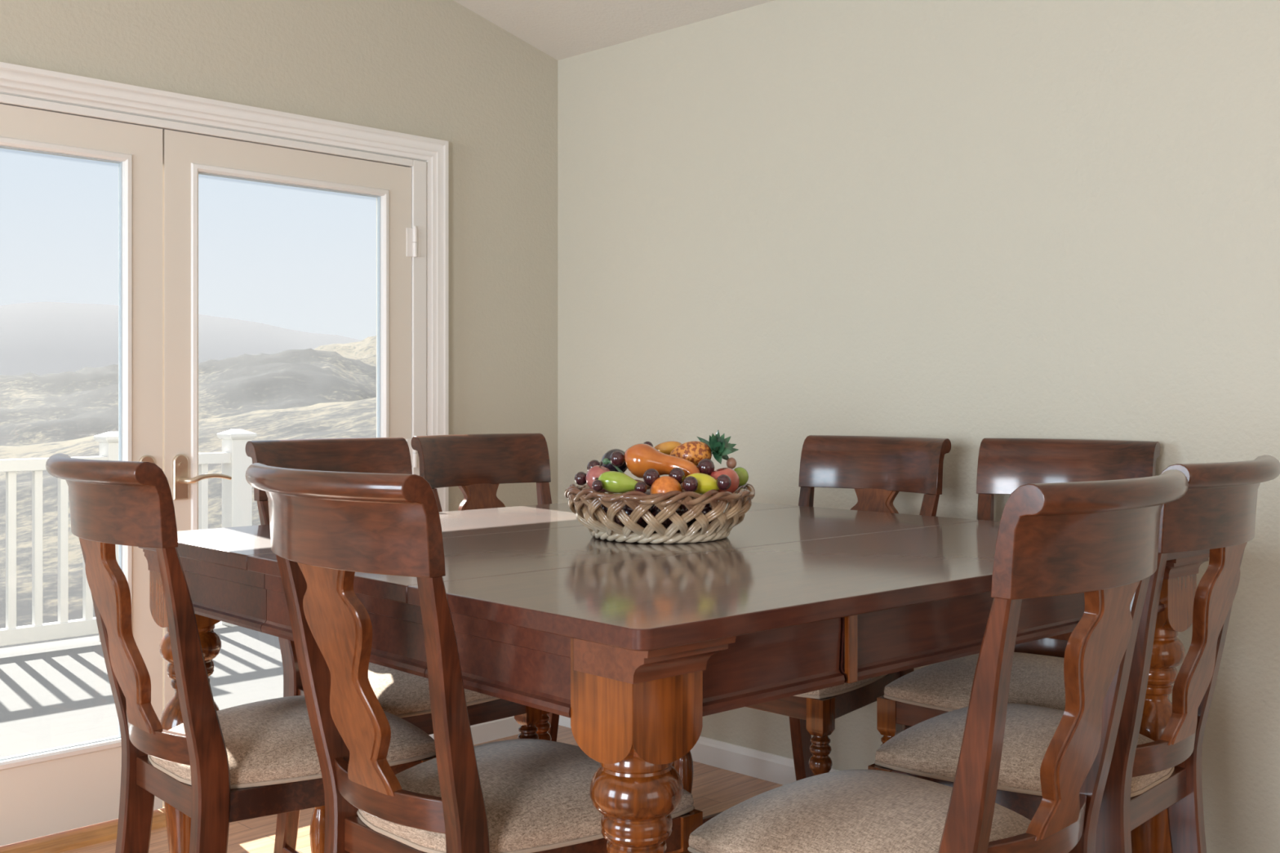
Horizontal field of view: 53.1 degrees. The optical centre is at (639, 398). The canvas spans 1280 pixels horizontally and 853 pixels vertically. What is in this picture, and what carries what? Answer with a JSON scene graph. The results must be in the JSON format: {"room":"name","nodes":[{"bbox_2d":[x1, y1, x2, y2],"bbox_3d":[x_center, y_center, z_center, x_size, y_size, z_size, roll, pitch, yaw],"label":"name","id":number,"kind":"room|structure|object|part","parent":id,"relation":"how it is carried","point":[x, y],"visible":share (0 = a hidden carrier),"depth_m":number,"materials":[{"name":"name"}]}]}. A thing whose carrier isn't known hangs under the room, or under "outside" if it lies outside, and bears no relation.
{"room":"dining room","nodes":[
{"label":"dining room","id":0,"kind":"room"},
{"bbox_2d":[0,621,283,757],"bbox_3d":[-3.962,1.370,3.727,3.124,0.160,7.750,0,0,45],"label":"deck","id":1,"kind":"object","parent":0,"point":[55,694],"visible":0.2,"depth_m":5.77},
{"bbox_2d":[0,429,257,646],"bbox_3d":[-4.942,0.733,4.645,0.164,1.115,7.682,0,0,45],"label":"deck railing","id":2,"kind":"object","parent":1,"relation":"on","point":[237,492],"visible":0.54,"depth_m":6.62,"materials":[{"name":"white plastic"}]},
{"bbox_3d":[-4.970,1.195,4.616,0.060,0.080,7.600,0,0,45],"label":"rail","id":3,"kind":"part","parent":2,"relation":"part of","materials":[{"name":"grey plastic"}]},
{"bbox_3d":[-2.795,0.760,6.824,0.124,1.060,0.124,0,0,45],"label":"post","id":4,"kind":"part","parent":2,"relation":"part of","materials":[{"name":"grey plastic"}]},
{"bbox_3d":[-4.970,0.335,4.616,0.090,0.060,7.600,0,0,45],"label":"rail","id":5,"kind":"part","parent":2,"relation":"part of","materials":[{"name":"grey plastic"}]},
{"bbox_3d":[-2.304,0.760,7.323,0.124,1.060,0.124,0,0,45],"label":"post","id":6,"kind":"part","parent":2,"relation":"part of","materials":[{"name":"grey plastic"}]},
{"bbox_2d":[0,0,557,511],"bbox_3d":[-2.593,-0.794,2.777,0.160,4.107,6.318,0,0,45],"label":"wall","id":7,"kind":"structure","parent":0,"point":[439,69],"depth_m":4.59,"materials":[{"name":"beige paint"}]},
{"bbox_2d":[0,103,162,846],"bbox_3d":[-1.747,0.209,3.499,0.112,2.035,0.929,0,0,45],"label":"door","id":8,"kind":"structure","parent":7,"relation":"in","point":[43,793],"depth_m":3.75,"materials":[{"name":"beige paint"}]},
{"bbox_2d":[0,62,448,739],"bbox_3d":[-1.478,0.172,3.889,0.188,2.177,2.078,0,0,45],"label":"door frame","id":9,"kind":"structure","parent":7,"relation":"attached to","point":[16,80],"depth_m":4.27,"materials":[{"name":"white wood"}]},
{"bbox_2d":[162,128,420,807],"bbox_3d":[-1.094,0.209,4.162,0.112,2.035,0.921,0,0,45],"label":"door","id":10,"kind":"structure","parent":7,"relation":"in","point":[185,156],"depth_m":3.99,"materials":[{"name":"beige paint"}]},
{"bbox_3d":[-1.320,0.241,3.895,0.061,0.030,0.148,0,0,45],"label":"lever handle","id":11,"kind":"part","parent":10,"relation":"part of","materials":[{"name":"gold metal"}]},
{"bbox_2d":[470,715,520,745],"bbox_3d":[-0.510,1.216,4.767,0.014,0.088,0.532,0,0,45],"label":"baseboard","id":12,"kind":"structure","parent":7,"relation":"attached to","point":[491,731],"depth_m":4.73,"materials":[{"name":"white"}]},
{"bbox_2d":[60,724,782,852],"bbox_3d":[-0.065,1.290,0.287,7.216,0.060,6.638,0,0,45],"label":"floor","id":13,"kind":"structure","parent":0,"point":[714,790],"depth_m":3.91,"materials":[{"name":"brown wood"}]},
{"bbox_2d":[0,806,166,852],"bbox_3d":[-1.440,1.248,3.851,0.175,0.024,1.798,0,0,45],"label":"trim","id":14,"kind":"structure","parent":13,"relation":"on","point":[82,837],"depth_m":3.62,"materials":[{"name":"brown wood"}]},
{"bbox_2d":[45,453,435,852],"bbox_3d":[-0.801,0.684,2.563,0.699,1.151,0.515,0,0,-41],"label":"dining chair","id":15,"kind":"object","parent":13,"relation":"on","point":[220,768],"visible":0.75,"depth_m":2.37,"materials":[{"name":"brown wood"}]},
{"bbox_3d":[-1.009,0.184,2.373,0.128,0.151,0.465,0,0,-41],"label":"crest rail","id":16,"kind":"part","parent":15,"relation":"part of","materials":[{"name":"brown wood"}]},
{"bbox_3d":[-1.057,0.760,2.590,0.138,1.000,0.070,0,0,-41],"label":"leg","id":17,"kind":"part","parent":15,"relation":"part of","materials":[{"name":"brown wood"}]},
{"bbox_3d":[-0.927,0.643,2.446,0.061,0.053,0.333,0,0,-41],"label":"rail","id":18,"kind":"part","parent":15,"relation":"part of","materials":[{"name":"brown wood"}]},
{"bbox_3d":[-0.801,0.760,2.300,0.138,1.000,0.070,0,0,-41],"label":"leg","id":19,"kind":"part","parent":15,"relation":"part of","materials":[{"name":"brown wood"}]},
{"bbox_3d":[-0.735,0.750,2.615,0.464,0.056,0.492,0,0,-41],"label":"seat frame","id":20,"kind":"part","parent":15,"relation":"part of","materials":[{"name":"brown wood"}]},
{"bbox_2d":[149,695,435,785],"bbox_3d":[-0.725,0.676,2.625,0.492,0.092,0.480,0,0,-41],"label":"seat cushion","id":21,"kind":"object","parent":15,"relation":"on","point":[268,742],"depth_m":2.46,"materials":[{"name":"fabric"}]},
{"bbox_3d":[-0.726,0.991,2.922,0.057,0.538,0.057,0,0,-41],"label":"leg","id":22,"kind":"part","parent":15,"relation":"part of","materials":[{"name":"orange wood"}]},
{"bbox_3d":[-0.430,0.991,2.586,0.057,0.538,0.057,0,0,-41],"label":"leg","id":23,"kind":"part","parent":15,"relation":"part of","materials":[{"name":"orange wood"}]},
{"bbox_2d":[244,437,542,852],"bbox_3d":[-0.648,0.684,3.248,0.515,1.151,0.699,0,0,-44],"label":"dining chair","id":24,"kind":"object","parent":13,"relation":"on","point":[402,695],"visible":0.2,"depth_m":3.23,"materials":[{"name":"brown wood"}]},
{"bbox_3d":[-0.905,0.760,3.240,0.070,1.000,0.138,0,0,-44],"label":"leg","id":25,"kind":"part","parent":24,"relation":"part of","materials":[{"name":"brown wood"}]},
{"bbox_3d":[-0.842,0.184,3.452,0.465,0.151,0.128,0,0,-44],"label":"crest rail","id":26,"kind":"part","parent":24,"relation":"part of","materials":[{"name":"brown wood"}]},
{"bbox_3d":[-0.586,0.750,3.191,0.492,0.056,0.464,0,0,-44],"label":"seat frame","id":27,"kind":"part","parent":24,"relation":"part of","materials":[{"name":"brown wood"}]},
{"bbox_2d":[368,662,493,715],"bbox_3d":[-0.577,0.676,3.181,0.480,0.092,0.492,0,0,-44],"label":"seat cushion","id":28,"kind":"object","parent":24,"relation":"on","point":[397,692],"depth_m":2.96,"materials":[{"name":"fabric"}]},
{"bbox_3d":[-0.279,0.991,3.198,0.057,0.538,0.057,0,0,-44],"label":"leg","id":29,"kind":"part","parent":24,"relation":"part of","materials":[{"name":"orange wood"}]},
{"bbox_2d":[245,462,702,852],"bbox_3d":[-0.288,0.684,2.192,0.699,1.151,0.515,0,0,-44],"label":"dining chair","id":30,"kind":"object","parent":13,"relation":"on","point":[517,795],"visible":0.91,"depth_m":2.02,"materials":[{"name":"brown wood"}]},
{"bbox_3d":[-0.551,0.760,2.211,0.138,1.000,0.070,0,0,-44],"label":"leg","id":31,"kind":"part","parent":30,"relation":"part of","materials":[{"name":"brown wood"}]},
{"bbox_3d":[-0.493,0.184,1.998,0.128,0.151,0.465,0,0,-44],"label":"crest rail","id":32,"kind":"part","parent":30,"relation":"part of","materials":[{"name":"brown wood"}]},
{"bbox_3d":[-0.414,0.643,2.075,0.061,0.053,0.333,0,0,-44],"label":"rail","id":33,"kind":"part","parent":30,"relation":"part of","materials":[{"name":"brown wood"}]},
{"bbox_3d":[-0.281,0.760,1.935,0.138,1.000,0.070,0,0,-44],"label":"leg","id":34,"kind":"part","parent":30,"relation":"part of","materials":[{"name":"brown wood"}]},
{"bbox_3d":[-0.232,0.750,2.254,0.464,0.056,0.492,0,0,-44],"label":"seat frame","id":35,"kind":"part","parent":30,"relation":"part of","materials":[{"name":"brown wood"}]},
{"bbox_2d":[358,738,693,852],"bbox_3d":[-0.222,0.676,2.264,0.492,0.092,0.480,0,0,-44],"label":"seat cushion","id":36,"kind":"object","parent":30,"relation":"on","point":[537,799],"depth_m":2.11,"materials":[{"name":"fabric"}]},
{"bbox_3d":[0.075,0.991,2.241,0.057,0.538,0.057,0,0,-44],"label":"leg","id":37,"kind":"part","parent":30,"relation":"part of","materials":[{"name":"orange wood"}]},
{"bbox_2d":[410,433,559,742],"bbox_3d":[-0.299,0.684,3.673,0.515,1.151,0.699,0,0,-43],"label":"dining chair","id":38,"kind":"object","parent":13,"relation":"on","point":[475,464],"visible":0.2,"depth_m":3.88,"materials":[{"name":"brown wood"}]},
{"bbox_3d":[-0.557,0.760,3.669,0.070,1.000,0.138,0,0,-43],"label":"leg","id":39,"kind":"part","parent":38,"relation":"part of","materials":[{"name":"brown wood"}]},
{"bbox_3d":[-0.490,0.184,3.881,0.465,0.151,0.128,0,0,-43],"label":"crest rail","id":40,"kind":"part","parent":38,"relation":"part of","materials":[{"name":"brown wood"}]},
{"bbox_3d":[-0.257,0.991,3.308,0.057,0.538,0.057,0,0,-43],"label":"leg","id":41,"kind":"part","parent":38,"relation":"part of","materials":[{"name":"orange wood"}]},
{"bbox_3d":[-0.276,0.760,3.936,0.070,1.000,0.138,0,0,-43],"label":"leg","id":42,"kind":"part","parent":38,"relation":"part of","materials":[{"name":"brown wood"}]},
{"bbox_2d":[138,500,1209,852],"bbox_3d":[0.062,0.782,2.842,1.768,0.955,1.733,0,0,45],"label":"dining table","id":43,"kind":"object","parent":13,"relation":"on","point":[636,643],"visible":0.62,"depth_m":2.13,"materials":[{"name":"brown wood"}]},
{"bbox_3d":[-1.006,0.797,2.869,0.135,0.925,0.138,0,0,45],"label":"leg","id":44,"kind":"part","parent":43,"relation":"part of","materials":[{"name":"orange wood"}]},
{"bbox_3d":[-0.005,0.797,1.817,0.138,0.925,0.138,0,0,45],"label":"leg","id":45,"kind":"part","parent":43,"relation":"part of","materials":[{"name":"orange wood"}]},
{"bbox_2d":[564,479,755,543],"bbox_3d":[0.043,0.247,2.830,0.420,0.116,0.420,0,0,-7],"label":"fruit basket","id":46,"kind":"object","parent":43,"relation":"on","point":[584,502],"visible":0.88,"depth_m":2.68,"materials":[{"name":"wicker"}]},
{"bbox_2d":[574,471,586,485],"bbox_3d":[-0.129,0.175,2.810,0.029,0.031,0.029,0,0,0],"label":"grape","id":47,"kind":"object","parent":46,"relation":"in","point":[580,477],"visible":0.94,"depth_m":2.80,"materials":[{"name":"purple food"}]},
{"bbox_2d":[586,459,599,471],"bbox_3d":[-0.101,0.154,2.860,0.034,0.036,0.034,0,0,0],"label":"grape","id":48,"kind":"object","parent":46,"relation":"in","point":[593,463],"visible":0.46,"depth_m":2.85,"materials":[{"name":"purple food"}]},
{"bbox_2d":[591,480,603,491],"bbox_3d":[-0.088,0.182,2.680,0.024,0.025,0.024,0,0,0],"label":"grape","id":49,"kind":"object","parent":46,"relation":"on","point":[597,485],"visible":1,"depth_m":2.67,"materials":[{"name":"purple food"}]},
{"bbox_2d":[586,461,610,492],"bbox_3d":[-0.087,0.168,2.758,0.060,0.066,0.060,0,0,0],"label":"apple","id":50,"kind":"object","parent":46,"relation":"in","point":[594,472],"visible":0.59,"depth_m":2.74,"materials":[{"name":"red food"}]},
{"bbox_2d":[600,493,621,524],"bbox_3d":[-0.048,0.249,2.830,0.084,0.081,0.083,0,0,45],"label":"plum","id":51,"kind":"object","parent":46,"relation":"in","point":[605,508],"visible":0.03,"depth_m":2.80,"materials":[{"name":"purple food"}]},
{"bbox_2d":[600,448,627,473],"bbox_3d":[-0.055,0.141,2.817,0.063,0.061,0.092,0,0,0],"label":"eggplant","id":52,"kind":"object","parent":46,"relation":"in","point":[606,461],"visible":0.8,"depth_m":2.81,"materials":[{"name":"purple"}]},
{"bbox_3d":[-0.055,0.149,2.794,0.063,0.037,0.013,0,0,38],"label":"stem","id":53,"kind":"part","parent":52,"relation":"part of","materials":[{"name":"green plant"}]},
{"bbox_2d":[609,450,624,466],"bbox_3d":[-0.049,0.131,2.790,0.033,0.035,0.033,0,0,0],"label":"grape","id":54,"kind":"object","parent":52,"relation":"on","point":[616,458],"visible":0.99,"depth_m":2.78,"materials":[{"name":"purple food"}]},
{"bbox_2d":[595,471,638,493],"bbox_3d":[-0.043,0.176,2.698,0.105,0.046,0.051,0,0,0],"label":"pear","id":55,"kind":"object","parent":46,"relation":"in","point":[615,482],"visible":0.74,"depth_m":2.68,"materials":[{"name":"green food"}]},
{"bbox_2d":[615,504,652,532],"bbox_3d":[-0.013,0.249,2.757,0.083,0.081,0.083,0,0,45],"label":"plum","id":56,"kind":"object","parent":46,"relation":"in","point":[628,510],"visible":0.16,"depth_m":2.72,"materials":[{"name":"purple food"}]},
{"bbox_2d":[634,481,647,493],"bbox_3d":[0.001,0.187,2.675,0.027,0.028,0.026,0,0,0],"label":"grape","id":57,"kind":"object","parent":46,"relation":"in","point":[640,486],"visible":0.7,"depth_m":2.67,"materials":[{"name":"purple food"}]},
{"bbox_2d":[645,489,650,494],"bbox_3d":[0.021,0.249,2.919,0.080,0.083,0.083,0,0,45],"label":"plum","id":58,"kind":"object","parent":46,"relation":"in","point":[648,491],"visible":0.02,"depth_m":2.90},
{"bbox_2d":[623,443,700,478],"bbox_3d":[0.048,0.138,2.776,0.165,0.082,0.076,0,0,0],"label":"squash","id":59,"kind":"object","parent":46,"relation":"in","point":[640,457],"visible":0.77,"depth_m":2.75,"materials":[{"name":"orange food"}]},
{"bbox_2d":[650,475,682,500],"bbox_3d":[0.055,0.196,2.690,0.067,0.067,0.067,0,0,0],"label":"orange","id":60,"kind":"object","parent":46,"relation":"in","point":[664,484],"visible":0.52,"depth_m":2.67,"materials":[{"name":"orange food"}]},
{"bbox_2d":[643,468,660,486],"bbox_3d":[0.024,0.166,2.705,0.036,0.038,0.036,0,0,0],"label":"grape","id":61,"kind":"object","parent":60,"relation":"on","point":[650,475],"visible":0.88,"depth_m":2.69,"materials":[{"name":"purple food"}]},
{"bbox_2d":[668,467,685,484],"bbox_3d":[0.078,0.164,2.712,0.035,0.037,0.035,0,0,0],"label":"grape","id":62,"kind":"object","parent":60,"relation":"on","point":[677,473],"visible":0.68,"depth_m":2.70,"materials":[{"name":"purple food"}]},
{"bbox_2d":[653,440,681,454],"bbox_3d":[0.062,0.114,2.880,0.070,0.037,0.043,0,0,0],"label":"mango","id":63,"kind":"object","parent":46,"relation":"in","point":[666,447],"visible":0.52,"depth_m":2.86,"materials":[{"name":"food"}]},
{"bbox_2d":[652,504,688,533],"bbox_3d":[0.066,0.249,2.741,0.082,0.082,0.083,0,0,45],"label":"plum","id":64,"kind":"object","parent":46,"relation":"in","point":[682,509],"visible":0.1,"depth_m":2.71,"materials":[{"name":"purple food"}]},
{"bbox_2d":[682,475,698,491],"bbox_3d":[0.105,0.178,2.670,0.033,0.035,0.033,0,0,0],"label":"grape","id":65,"kind":"object","parent":46,"relation":"in","point":[690,483],"visible":0.87,"depth_m":2.66,"materials":[{"name":"purple food"}]},
{"bbox_2d":[687,493,714,531],"bbox_3d":[0.128,0.249,2.793,0.081,0.083,0.083,0,0,45],"label":"plum","id":66,"kind":"object","parent":46,"relation":"in","point":[707,508],"visible":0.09,"depth_m":2.76,"materials":[{"name":"purple food"}]},
{"bbox_2d":[684,473,719,493],"bbox_3d":[0.131,0.180,2.710,0.076,0.045,0.051,0,0,0],"label":"lemon","id":67,"kind":"object","parent":46,"relation":"in","point":[706,482],"visible":0.66,"depth_m":2.69,"materials":[{"name":"yellow food"}]},
{"bbox_2d":[669,430,737,466],"bbox_3d":[0.142,0.113,2.841,0.156,0.089,0.072,0,0,0],"label":"pineapple","id":68,"kind":"object","parent":46,"relation":"in","point":[694,451],"visible":0.81,"depth_m":2.82,"materials":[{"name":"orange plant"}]},
{"bbox_3d":[0.147,0.103,2.843,0.048,0.038,0.010,0,0,18],"label":"crown","id":69,"kind":"part","parent":68,"relation":"part of","materials":[{"name":"green plant"}]},
{"bbox_3d":[0.164,0.098,2.833,0.022,0.044,0.012,0,0,-42],"label":"crown","id":70,"kind":"part","parent":68,"relation":"part of","materials":[{"name":"green plant"}]},
{"bbox_3d":[0.167,0.114,2.824,0.018,0.017,0.036,0,0,0],"label":"crown","id":71,"kind":"part","parent":68,"relation":"part of","materials":[{"name":"green plant"}]},
{"bbox_3d":[0.169,0.121,2.823,0.020,0.011,0.035,0,0,0],"label":"crown","id":72,"kind":"part","parent":68,"relation":"part of","materials":[{"name":"green plant"}]},
{"bbox_3d":[0.172,0.107,2.828,0.015,0.030,0.032,0,0,-33],"label":"crown","id":73,"kind":"part","parent":68,"relation":"part of","materials":[{"name":"green plant"}]},
{"bbox_3d":[0.171,0.130,2.830,0.015,0.030,0.025,0,0,-36],"label":"crown","id":74,"kind":"part","parent":68,"relation":"part of","materials":[{"name":"green plant"}]},
{"bbox_3d":[0.170,0.093,2.840,0.017,0.051,0.004,0,0,-7],"label":"crown","id":75,"kind":"part","parent":68,"relation":"part of","materials":[{"name":"green plant"}]},
{"bbox_3d":[0.175,0.098,2.839,0.025,0.044,0.005,0,0,2],"label":"crown","id":76,"kind":"part","parent":68,"relation":"part of","materials":[{"name":"green plant"}]},
{"bbox_3d":[0.175,0.110,2.827,0.007,0.029,0.037,0,0,-38],"label":"crown","id":77,"kind":"part","parent":68,"relation":"part of","materials":[{"name":"green plant"}]},
{"bbox_3d":[0.186,0.126,2.854,0.052,0.027,0.009,0,0,-45],"label":"crown","id":78,"kind":"part","parent":68,"relation":"part of","materials":[{"name":"green plant"}]},
{"bbox_3d":[0.186,0.117,2.829,0.043,0.019,0.009,0,0,23],"label":"crown","id":79,"kind":"part","parent":68,"relation":"part of","materials":[{"name":"green plant"}]},
{"bbox_3d":[0.183,0.102,2.845,0.039,0.039,0.014,0,0,0],"label":"crown","id":80,"kind":"part","parent":68,"relation":"part of","materials":[{"name":"green plant"}]},
{"bbox_3d":[0.190,0.112,2.842,0.050,0.024,0.012,0,0,0],"label":"crown","id":81,"kind":"part","parent":68,"relation":"part of","materials":[{"name":"green plant"}]},
{"bbox_3d":[0.194,0.116,2.838,0.053,0.016,0.007,0,0,0],"label":"crown","id":82,"kind":"part","parent":68,"relation":"part of","materials":[{"name":"green plant"}]},
{"bbox_2d":[697,458,715,475],"bbox_3d":[0.142,0.149,2.770,0.039,0.040,0.038,0,0,0],"label":"grape","id":83,"kind":"object","parent":46,"relation":"in","point":[706,466],"visible":0.78,"depth_m":2.76,"materials":[{"name":"purple food"}]},
{"bbox_2d":[715,474,731,490],"bbox_3d":[0.176,0.176,2.690,0.032,0.034,0.032,0,0,0],"label":"grape","id":84,"kind":"object","parent":46,"relation":"on","point":[723,482],"visible":1,"depth_m":2.68,"materials":[{"name":"purple food"}]},
{"bbox_2d":[709,467,739,493],"bbox_3d":[0.180,0.179,2.755,0.068,0.061,0.068,0,0,0],"label":"apple","id":85,"kind":"object","parent":46,"relation":"in","point":[733,475],"visible":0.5,"depth_m":2.73,"materials":[{"name":"red food"}]},
{"bbox_2d":[726,457,736,468],"bbox_3d":[0.203,0.144,2.850,0.023,0.026,0.023,0,0,0],"label":"grape","id":86,"kind":"object","parent":46,"relation":"in","point":[731,462],"visible":0.87,"depth_m":2.84,"materials":[{"name":"brown food"}]},
{"bbox_2d":[733,466,748,486],"bbox_3d":[0.220,0.172,2.825,0.040,0.042,0.040,0,0,0],"label":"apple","id":87,"kind":"object","parent":46,"relation":"in","point":[742,473],"visible":0.71,"depth_m":2.81,"materials":[{"name":"green food"}]},
{"bbox_3d":[0.044,0.247,2.830,0.081,0.083,0.083,0,0,45],"label":"plum","id":88,"kind":"object","parent":46,"relation":"in","visible":0},
{"bbox_2d":[644,441,653,446],"bbox_3d":[0.017,0.108,2.860,0.026,0.027,0.025,0,0,0],"label":"grape","id":89,"kind":"object","parent":88,"relation":"on","point":[650,443],"visible":0.38,"depth_m":2.85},
{"bbox_3d":[1.127,0.797,2.819,0.142,0.925,0.138,0,0,45],"label":"leg","id":90,"kind":"part","parent":43,"relation":"part of","materials":[{"name":"orange wood"}]},
{"bbox_2d":[674,435,951,823],"bbox_3d":[0.484,0.684,3.458,0.515,1.151,0.699,0,0,44],"label":"dining chair","id":91,"kind":"object","parent":13,"relation":"on","point":[877,468],"visible":0.31,"depth_m":3.59,"materials":[{"name":"brown wood"}]},
{"bbox_3d":[0.116,0.991,3.408,0.057,0.538,0.057,0,0,44],"label":"leg","id":92,"kind":"part","parent":91,"relation":"part of","materials":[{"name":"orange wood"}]},
{"bbox_3d":[0.465,0.760,3.721,0.070,1.000,0.138,0,0,44],"label":"leg","id":93,"kind":"part","parent":91,"relation":"part of","materials":[{"name":"brown wood"}]},
{"bbox_3d":[0.436,0.991,3.095,0.057,0.538,0.057,0,0,44],"label":"leg","id":94,"kind":"part","parent":91,"relation":"part of","materials":[{"name":"orange wood"}]},
{"bbox_3d":[0.423,0.750,3.401,0.492,0.056,0.464,0,0,44],"label":"seat frame","id":95,"kind":"part","parent":91,"relation":"part of","materials":[{"name":"brown wood"}]},
{"bbox_2d":[803,676,877,695],"bbox_3d":[0.413,0.676,3.391,0.480,0.092,0.492,0,0,44],"label":"seat cushion","id":96,"kind":"object","parent":91,"relation":"on","point":[857,687],"depth_m":3.16,"materials":[{"name":"fabric"}]},
{"bbox_3d":[0.679,0.184,3.663,0.465,0.151,0.128,0,0,44],"label":"crest rail","id":97,"kind":"part","parent":91,"relation":"part of","materials":[{"name":"brown wood"}]},
{"bbox_3d":[0.742,0.760,3.451,0.070,1.000,0.138,0,0,44],"label":"leg","id":98,"kind":"part","parent":91,"relation":"part of","materials":[{"name":"brown wood"}]},
{"bbox_2d":[680,469,1188,852],"bbox_3d":[0.460,0.684,1.990,0.699,1.151,0.515,0,0,44],"label":"dining chair","id":99,"kind":"object","parent":13,"relation":"on","point":[1099,540],"visible":1,"depth_m":1.80,"materials":[{"name":"brown wood"}]},
{"bbox_3d":[0.097,0.991,2.036,0.057,0.538,0.057,0,0,44],"label":"leg","id":100,"kind":"part","parent":99,"relation":"part of","materials":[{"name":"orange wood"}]},
{"bbox_2d":[688,768,1031,852],"bbox_3d":[0.393,0.676,2.061,0.492,0.092,0.480,0,0,44],"label":"seat cushion","id":101,"kind":"object","parent":99,"relation":"on","point":[855,811],"depth_m":1.99,"materials":[{"name":"fabric"}]},
{"bbox_3d":[0.454,0.760,1.732,0.138,1.000,0.070,0,0,44],"label":"leg","id":102,"kind":"part","parent":99,"relation":"part of","materials":[{"name":"brown wood"}]},
{"bbox_3d":[0.587,0.643,1.873,0.061,0.053,0.333,0,0,44],"label":"rail","id":103,"kind":"part","parent":99,"relation":"part of","materials":[{"name":"brown wood"}]},
{"bbox_3d":[0.666,0.184,1.796,0.128,0.151,0.465,0,0,44],"label":"crest rail","id":104,"kind":"part","parent":99,"relation":"part of","materials":[{"name":"brown wood"}]},
{"bbox_3d":[0.723,0.760,2.010,0.138,1.000,0.070,0,0,44],"label":"leg","id":105,"kind":"part","parent":99,"relation":"part of","materials":[{"name":"brown wood"}]},
{"bbox_2d":[876,438,1160,745],"bbox_3d":[0.962,0.684,3.190,0.515,1.151,0.699,0,0,39],"label":"dining chair","id":106,"kind":"object","parent":13,"relation":"on","point":[919,695],"visible":0.3,"depth_m":3.27,"materials":[{"name":"brown wood"}]},
{"bbox_3d":[0.607,0.991,3.098,0.057,0.538,0.057,0,0,39],"label":"leg","id":107,"kind":"part","parent":106,"relation":"part of","materials":[{"name":"orange wood"}]},
{"bbox_3d":[0.913,0.750,3.122,0.492,0.056,0.464,0,0,39],"label":"seat frame","id":108,"kind":"part","parent":106,"relation":"part of","materials":[{"name":"brown wood"}]},
{"bbox_2d":[884,652,1065,711],"bbox_3d":[0.904,0.676,3.111,0.480,0.092,0.492,0,0,39],"label":"seat cushion","id":109,"kind":"object","parent":106,"relation":"on","point":[1037,680],"depth_m":3.00,"materials":[{"name":"fabric"}]},
{"bbox_3d":[0.922,0.760,3.445,0.070,1.000,0.138,0,0,39],"label":"leg","id":110,"kind":"part","parent":106,"relation":"part of","materials":[{"name":"brown wood"}]},
{"bbox_3d":[1.072,0.643,3.322,0.333,0.053,0.061,0,0,39],"label":"rail","id":111,"kind":"part","parent":106,"relation":"part of","materials":[{"name":"brown wood"}]},
{"bbox_3d":[1.141,0.184,3.408,0.465,0.151,0.128,0,0,39],"label":"crest rail","id":112,"kind":"part","parent":106,"relation":"part of","materials":[{"name":"brown wood"}]},
{"bbox_2d":[867,454,1279,852],"bbox_3d":[0.848,0.684,2.484,0.699,1.151,0.515,0,0,43],"label":"dining chair","id":113,"kind":"object","parent":13,"relation":"on","point":[1147,777],"visible":0.72,"depth_m":2.31,"materials":[{"name":"brown wood"}]},
{"bbox_3d":[0.483,0.991,2.521,0.057,0.538,0.057,0,0,43],"label":"leg","id":114,"kind":"part","parent":113,"relation":"part of","materials":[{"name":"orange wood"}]},
{"bbox_2d":[875,702,1172,792],"bbox_3d":[0.779,0.676,2.553,0.492,0.092,0.480,0,0,43],"label":"seat cushion","id":115,"kind":"object","parent":113,"relation":"on","point":[929,749],"depth_m":2.45,"materials":[{"name":"fabric"}]},
{"bbox_3d":[0.789,0.750,2.543,0.464,0.056,0.492,0,0,43],"label":"seat frame","id":116,"kind":"part","parent":113,"relation":"part of","materials":[{"name":"brown wood"}]},
{"bbox_3d":[0.848,0.760,2.226,0.138,1.000,0.070,0,0,43],"label":"leg","id":117,"kind":"part","parent":113,"relation":"part of","materials":[{"name":"brown wood"}]},
{"bbox_3d":[0.977,0.643,2.371,0.061,0.053,0.333,0,0,43],"label":"rail","id":118,"kind":"part","parent":113,"relation":"part of","materials":[{"name":"brown wood"}]},
{"bbox_3d":[1.110,0.760,2.511,0.138,1.000,0.070,0,0,43],"label":"leg","id":119,"kind":"part","parent":113,"relation":"part of","materials":[{"name":"brown wood"}]},
{"bbox_3d":[1.058,0.184,2.296,0.128,0.151,0.465,0,0,43],"label":"crest rail","id":120,"kind":"part","parent":113,"relation":"part of","materials":[{"name":"brown wood"}]},
{"bbox_2d":[453,0,774,60],"bbox_3d":[-0.072,-2.140,0.294,7.236,1.733,6.638,0,0,45],"label":"ceiling","id":121,"kind":"structure","parent":0,"point":[561,29],"depth_m":4.58,"materials":[{"name":"beige paint"}]},
{"bbox_2d":[557,0,1279,852],"bbox_3d":[2.201,-0.026,2.602,7.236,2.572,0.160,0,0,45],"label":"wall","id":122,"kind":"structure","parent":0,"point":[781,223],"depth_m":3.79,"materials":[{"name":"beige paint"}]},
{"bbox_2d":[558,715,838,785],"bbox_3d":[2.140,1.216,2.540,6.916,0.088,0.014,0,0,45],"label":"baseboard","id":123,"kind":"structure","parent":122,"relation":"attached to","point":[774,768],"depth_m":4.30,"materials":[{"name":"white"}]},
{"label":"outside","id":124,"kind":"structure","parent":0,"visible":0},
{"bbox_2d":[0,301,361,375],"bbox_3d":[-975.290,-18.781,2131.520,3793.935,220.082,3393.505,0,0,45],"label":"hills","id":125,"kind":"structure","parent":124,"point":[38,338],"depth_m":1445.32,"materials":[{"name":"grey"}]},
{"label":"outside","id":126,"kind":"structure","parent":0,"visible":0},
{"bbox_2d":[0,335,376,648],"bbox_3d":[-27.312,-4.286,209.419,327.153,29.304,351.898,0,0,45],"label":"hillside","id":127,"kind":"structure","parent":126,"point":[329,391],"depth_m":79.07,"materials":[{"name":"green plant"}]}
]}

